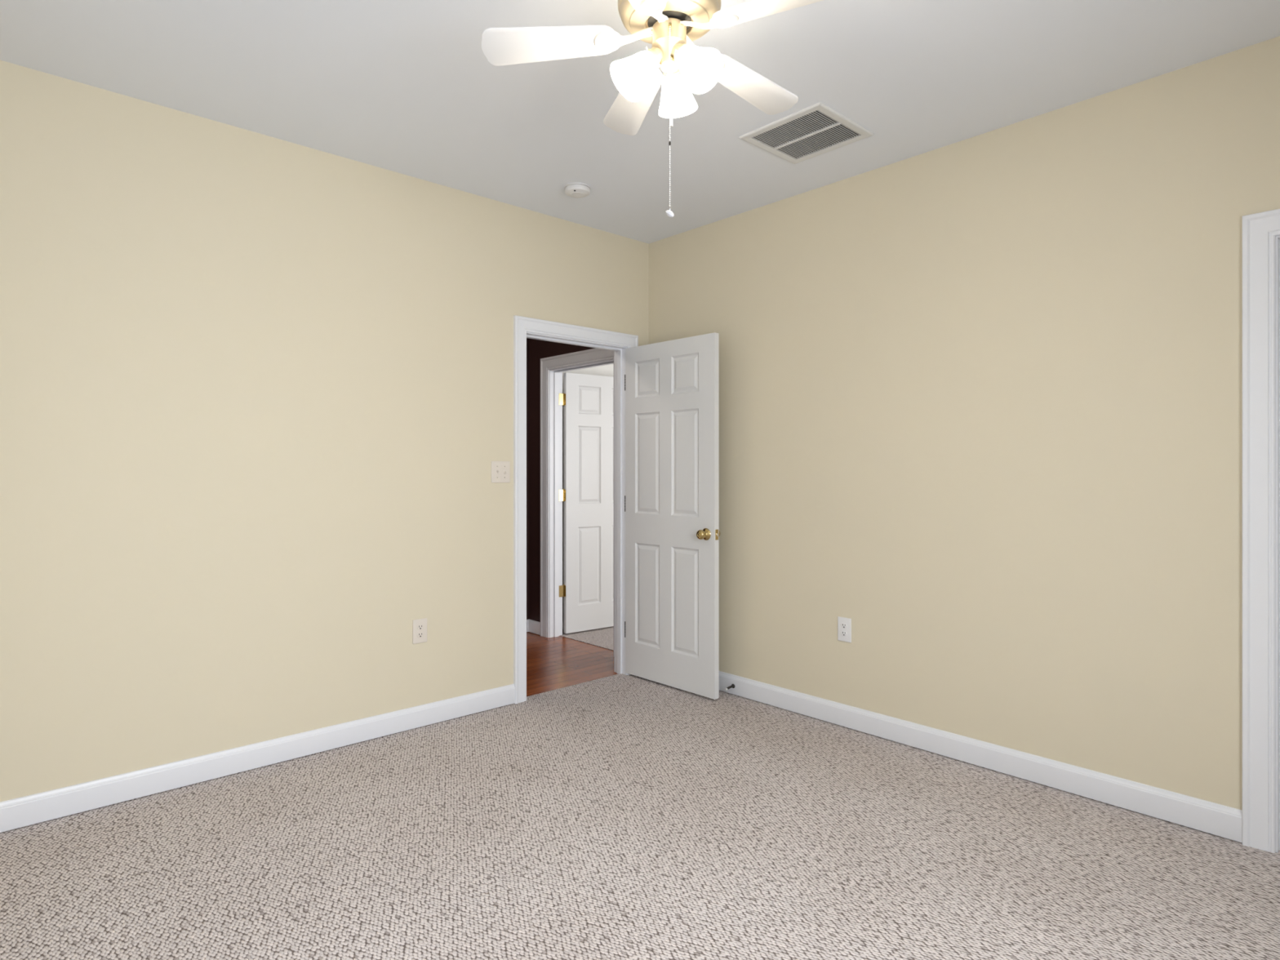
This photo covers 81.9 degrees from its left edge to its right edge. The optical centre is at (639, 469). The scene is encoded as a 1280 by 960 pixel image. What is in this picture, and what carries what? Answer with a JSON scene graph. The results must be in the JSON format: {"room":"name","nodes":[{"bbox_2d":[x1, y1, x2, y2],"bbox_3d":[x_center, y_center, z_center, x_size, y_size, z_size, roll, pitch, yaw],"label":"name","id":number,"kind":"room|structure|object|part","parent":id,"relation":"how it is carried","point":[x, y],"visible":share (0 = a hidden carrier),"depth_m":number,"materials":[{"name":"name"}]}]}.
{"room":"empty bedroom","nodes":[
{"label":"empty bedroom","id":0,"kind":"room"},
{"bbox_2d":[0,60,648,801],"bbox_3d":[-1.276,-0.072,3.576,3.680,2.763,0.060,0,0,-43],"label":"wall","id":1,"kind":"structure","parent":0,"point":[256,389],"depth_m":3.13,"materials":[{"name":"beige paint"}]},
{"bbox_2d":[0,684,515,832],"bbox_3d":[-1.649,1.233,3.183,2.599,0.104,0.014,0,0,-43],"label":"baseboard","id":2,"kind":"structure","parent":1,"relation":"attached to","point":[19,812],"depth_m":3.11,"materials":[{"name":"white wood"}]},
{"bbox_2d":[413,617,426,644],"bbox_3d":[-1.099,0.808,3.691,0.076,0.120,0.009,0,0,-43],"label":"wall outlet","id":3,"kind":"object","parent":1,"relation":"attached to","point":[420,625],"visible":1,"depth_m":3.69,"materials":[{"name":"beige plastic"}]},
{"bbox_2d":[417,624,423,630],"bbox_3d":[-1.097,0.788,3.689,0.034,0.024,0.002,0,0,-43],"label":"receptacle","id":4,"kind":"object","parent":3,"relation":"attached to","point":[420,627],"depth_m":3.69,"materials":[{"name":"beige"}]},
{"bbox_2d":[417,632,423,637],"bbox_3d":[-1.097,0.828,3.689,0.034,0.024,0.002,0,0,-43],"label":"receptacle","id":5,"kind":"object","parent":3,"relation":"attached to","point":[419,634],"depth_m":3.69,"materials":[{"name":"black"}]},
{"bbox_2d":[491,461,510,482],"bbox_3d":[-0.752,0.014,4.003,0.116,0.116,0.020,0,0,-43],"label":"light switch","id":6,"kind":"object","parent":1,"relation":"attached to","point":[500,470],"visible":1,"depth_m":4.00,"materials":[{"name":"beige plastic"}]},
{"bbox_2d":[513,315,638,704],"bbox_3d":[-0.399,0.224,4.418,0.913,2.139,0.156,0,0,-43],"label":"door frame","id":7,"kind":"structure","parent":1,"relation":"attached to","point":[522,325],"depth_m":4.21,"materials":[{"name":"white wood"}]},
{"bbox_2d":[624,332,719,699],"bbox_3d":[0.173,0.259,4.372,0.159,2.033,0.764,0,0,-43],"label":"door","id":8,"kind":"structure","parent":1,"relation":"in","point":[672,387],"depth_m":4.33,"materials":[{"name":"white wood"}]},
{"bbox_3d":[0.349,0.363,4.113,0.062,0.068,0.068,0,0,-43],"label":"knob","id":9,"kind":"part","parent":8,"relation":"part of","materials":[{"name":"gold metal"}]},
{"bbox_3d":[0.427,0.363,4.101,0.025,0.058,0.002,0,0,-43],"label":"latch plate","id":10,"kind":"part","parent":8,"relation":"part of","materials":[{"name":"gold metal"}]},
{"bbox_2d":[526,337,528,619],"bbox_3d":[-2.024,-0.072,4.898,3.125,2.763,0.100,0,0,-43],"label":"wall","id":11,"kind":"structure","parent":0,"point":[527,339],"depth_m":5.87,"materials":[{"name":"red paint"}]},
{"bbox_2d":[526,619,528,631],"bbox_3d":[-2.007,1.241,4.836,3.065,0.096,0.014,0,0,-43],"label":"baseboard","id":12,"kind":"structure","parent":11,"relation":"attached to","point":[527,620],"depth_m":5.85,"materials":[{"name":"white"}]},
{"bbox_2d":[528,338,595,622],"bbox_3d":[-0.388,-0.072,5.381,0.060,2.763,1.400,0,0,-43],"label":"wall","id":13,"kind":"structure","parent":0,"point":[538,349],"depth_m":5.81,"materials":[{"name":"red paint"}]},
{"bbox_2d":[528,619,540,635],"bbox_3d":[-0.827,1.241,5.805,0.014,0.096,0.180,0,0,-43],"label":"baseboard","id":14,"kind":"structure","parent":13,"relation":"attached to","point":[534,626],"depth_m":5.80,"materials":[{"name":"white wood"}]},
{"bbox_2d":[540,347,613,637],"bbox_3d":[-0.400,0.217,5.424,0.140,2.152,0.960,0,0,-43],"label":"door frame","id":15,"kind":"structure","parent":13,"relation":"attached to","point":[555,375],"depth_m":5.69,"materials":[{"name":"white wood"}]},
{"bbox_2d":[559,372,613,633],"bbox_3d":[-0.303,0.262,5.966,0.808,2.030,0.159,0,0,-37],"label":"door","id":16,"kind":"structure","parent":13,"relation":"in","point":[587,495],"depth_m":5.87,"materials":[{"name":"white wood"}]},
{"bbox_2d":[562,364,613,629],"bbox_3d":[0.335,-0.072,6.912,3.075,2.763,0.120,0,0,-43],"label":"wall","id":17,"kind":"structure","parent":0,"point":[606,370],"depth_m":5.96,"materials":[{"name":"white paint"}]},
{"bbox_2d":[0,626,1279,959],"bbox_3d":[0.773,1.319,3.575,6.940,0.060,5.830,0,0,-43],"label":"floor","id":18,"kind":"structure","parent":0,"point":[619,816],"depth_m":2.46,"materials":[{"name":"carpet"}]},
{"bbox_2d":[0,0,1279,244],"bbox_3d":[0.137,-1.504,1.975,3.840,0.100,4.330,0,0,-43],"label":"ceiling","id":19,"kind":"structure","parent":0,"point":[408,87],"depth_m":2.70,"materials":[{"name":"white paint"}]},
{"bbox_2d":[564,182,590,197],"bbox_3d":[-0.323,-1.435,3.807,0.134,0.038,0.134,0,0,-43],"label":"smoke detector","id":20,"kind":"object","parent":19,"relation":"attached to","point":[575,189],"visible":1,"depth_m":3.77,"materials":[{"name":"white plastic"}]},
{"bbox_2d":[481,0,823,217],"bbox_3d":[0.117,-1.081,2.143,1.019,0.746,1.029,0,0,-43],"label":"ceiling fan","id":21,"kind":"object","parent":19,"relation":"hanging from","point":[671,27],"visible":1,"depth_m":2.11,"materials":[{"name":"white laminate"},{"name":"polished brass"},{"name":"frosted white glass"}]},
{"bbox_3d":[-0.260,-1.226,2.127,0.392,0.006,0.127,-4,-17,-1],"label":"blade","id":22,"kind":"part","parent":21,"relation":"part of","materials":[{"name":"white wood"}]},
{"bbox_3d":[-0.047,-1.248,2.132,0.172,0.036,0.072,-4,-17,-1],"label":"blade arm","id":23,"kind":"part","parent":21,"relation":"part of","materials":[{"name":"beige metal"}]},
{"bbox_3d":[0.001,-1.143,2.109,0.083,0.052,0.052,-45,11,-11],"label":"bulb","id":24,"kind":"part","parent":21,"relation":"part of","materials":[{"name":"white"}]},
{"bbox_3d":[-0.021,-1.226,2.462,0.127,0.006,0.392,15,-9,-16],"label":"blade","id":25,"kind":"part","parent":21,"relation":"part of","materials":[{"name":"white laminate"}]},
{"bbox_3d":[-0.002,-1.140,2.108,0.113,0.122,0.122,-45,11,-11],"label":"lamp shade","id":26,"kind":"part","parent":21,"relation":"part of","materials":[{"name":"white glass"}]},
{"bbox_3d":[-0.016,-1.226,1.803,0.127,0.006,0.392,-10,1,17],"label":"blade","id":27,"kind":"part","parent":21,"relation":"part of","materials":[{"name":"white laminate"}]},
{"bbox_3d":[0.045,-1.248,2.007,0.072,0.036,0.172,-10,1,17],"label":"blade arm","id":28,"kind":"part","parent":21,"relation":"part of","materials":[{"name":"beige metal"}]},
{"bbox_2d":[645,46,662,67],"bbox_3d":[0.039,-1.182,2.124,0.059,0.060,0.065,0,0,-16],"label":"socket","id":29,"kind":"object","parent":21,"relation":"attached to","point":[654,56],"depth_m":2.09,"materials":[{"name":"gold metal"}]},
{"bbox_3d":[0.046,-1.248,2.259,0.072,0.036,0.172,15,-9,-16],"label":"blade arm","id":30,"kind":"part","parent":21,"relation":"part of","materials":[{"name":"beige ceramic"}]},
{"bbox_3d":[0.084,-0.989,2.075,0.004,0.516,0.004,0,0,17],"label":"pull chain","id":31,"kind":"part","parent":21,"relation":"part of","materials":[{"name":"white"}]},
{"bbox_3d":[0.089,-1.091,2.099,0.004,0.159,0.004,0,0,-13],"label":"pull chain","id":32,"kind":"part","parent":21,"relation":"part of","materials":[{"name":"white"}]},
{"bbox_3d":[0.089,-0.993,2.099,0.010,0.036,0.010,0,0,-43],"label":"pull handle","id":33,"kind":"part","parent":21,"relation":"part of","materials":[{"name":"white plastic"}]},
{"bbox_2d":[663,68,681,77],"bbox_3d":[0.100,-1.182,2.178,0.065,0.060,0.059,0,0,14],"label":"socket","id":34,"kind":"object","parent":21,"relation":"attached to","point":[676,73],"depth_m":2.17,"materials":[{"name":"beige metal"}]},
{"bbox_3d":[0.107,-1.140,2.221,0.122,0.122,0.113,0,-44,14],"label":"lamp shade","id":35,"kind":"part","parent":21,"relation":"part of","materials":[{"name":"white glass"}]},
{"bbox_2d":[671,43,687,63],"bbox_3d":[0.116,-1.182,2.098,0.059,0.060,0.064,0,0,44],"label":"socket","id":36,"kind":"object","parent":21,"relation":"attached to","point":[678,50],"depth_m":2.07,"materials":[{"name":"gold metal"}]},
{"bbox_3d":[0.147,-1.143,2.072,0.052,0.052,0.083,0,44,-46],"label":"bulb","id":37,"kind":"part","parent":21,"relation":"part of","materials":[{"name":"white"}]},
{"bbox_3d":[0.150,-1.140,2.070,0.122,0.122,0.113,0,44,-46],"label":"lamp shade","id":38,"kind":"part","parent":21,"relation":"part of","materials":[{"name":"white glass"}]},
{"bbox_3d":[0.185,-1.248,2.219,0.172,0.036,0.072,6,-8,-40],"label":"blade arm","id":39,"kind":"part","parent":21,"relation":"part of","materials":[{"name":"beige metal"}]},
{"bbox_3d":[0.193,-1.248,2.057,0.172,0.036,0.072,5,12,35],"label":"blade arm","id":40,"kind":"part","parent":21,"relation":"part of","materials":[{"name":"beige ceramic"}]},
{"bbox_3d":[0.348,-1.226,2.356,0.392,0.006,0.127,6,-8,-40],"label":"blade","id":41,"kind":"part","parent":21,"relation":"part of","materials":[{"name":"white laminate"}]},
{"bbox_3d":[0.367,-1.226,1.935,0.392,0.006,0.127,5,12,35],"label":"blade","id":42,"kind":"part","parent":21,"relation":"part of","materials":[{"name":"white wood"}]},
{"bbox_2d":[738,102,874,164],"bbox_3d":[0.723,-1.449,3.211,0.408,0.011,0.416,0,0,-43],"label":"ceiling vent","id":43,"kind":"object","parent":19,"relation":"in","point":[817,129],"visible":1,"depth_m":3.19,"materials":[{"name":"white metal"}]},
{"bbox_2d":[648,35,1279,809],"bbox_3d":[1.495,-0.072,3.261,0.100,2.763,4.150,0,0,-43],"label":"wall","id":44,"kind":"structure","parent":0,"point":[980,396],"depth_m":3.11,"materials":[{"name":"beige paint"}]},
{"bbox_2d":[724,684,734,690],"bbox_3d":[0.508,1.237,4.191,0.068,0.025,0.024,0,0,-43],"label":"door stop","id":45,"kind":"object","parent":44,"relation":"attached to","point":[732,686],"visible":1,"depth_m":4.19,"materials":[{"name":"grey metal"}]},
{"bbox_2d":[837,616,851,642],"bbox_3d":[1.023,0.802,3.695,0.009,0.120,0.076,0,0,-43],"label":"wall outlet","id":46,"kind":"object","parent":44,"relation":"attached to","point":[844,624],"visible":1,"depth_m":3.69,"materials":[{"name":"white plastic"}]},
{"bbox_2d":[840,622,847,628],"bbox_3d":[1.021,0.782,3.693,0.002,0.024,0.034,0,0,-43],"label":"receptacle","id":47,"kind":"object","parent":46,"relation":"attached to","point":[843,625],"depth_m":3.69,"materials":[{"name":"white plastic"}]},
{"bbox_2d":[840,631,847,636],"bbox_3d":[1.021,0.822,3.693,0.002,0.024,0.034,0,0,-43],"label":"receptacle","id":48,"kind":"object","parent":46,"relation":"attached to","point":[843,633],"depth_m":3.69,"materials":[{"name":"white plastic"}]},
{"bbox_2d":[719,671,1242,843],"bbox_3d":[1.063,1.231,3.647,0.014,0.108,2.997,0,0,-43],"label":"baseboard","id":49,"kind":"structure","parent":44,"relation":"attached to","point":[1215,819],"depth_m":3.09,"materials":[{"name":"white wood"}]},
{"bbox_2d":[1242,208,1279,853],"bbox_3d":[2.413,0.209,2.245,0.121,2.159,0.894,0,0,-43],"label":"door frame","id":50,"kind":"structure","parent":44,"relation":"attached to","point":[1260,230],"depth_m":2.50,"materials":[{"name":"white wood"}]}
]}

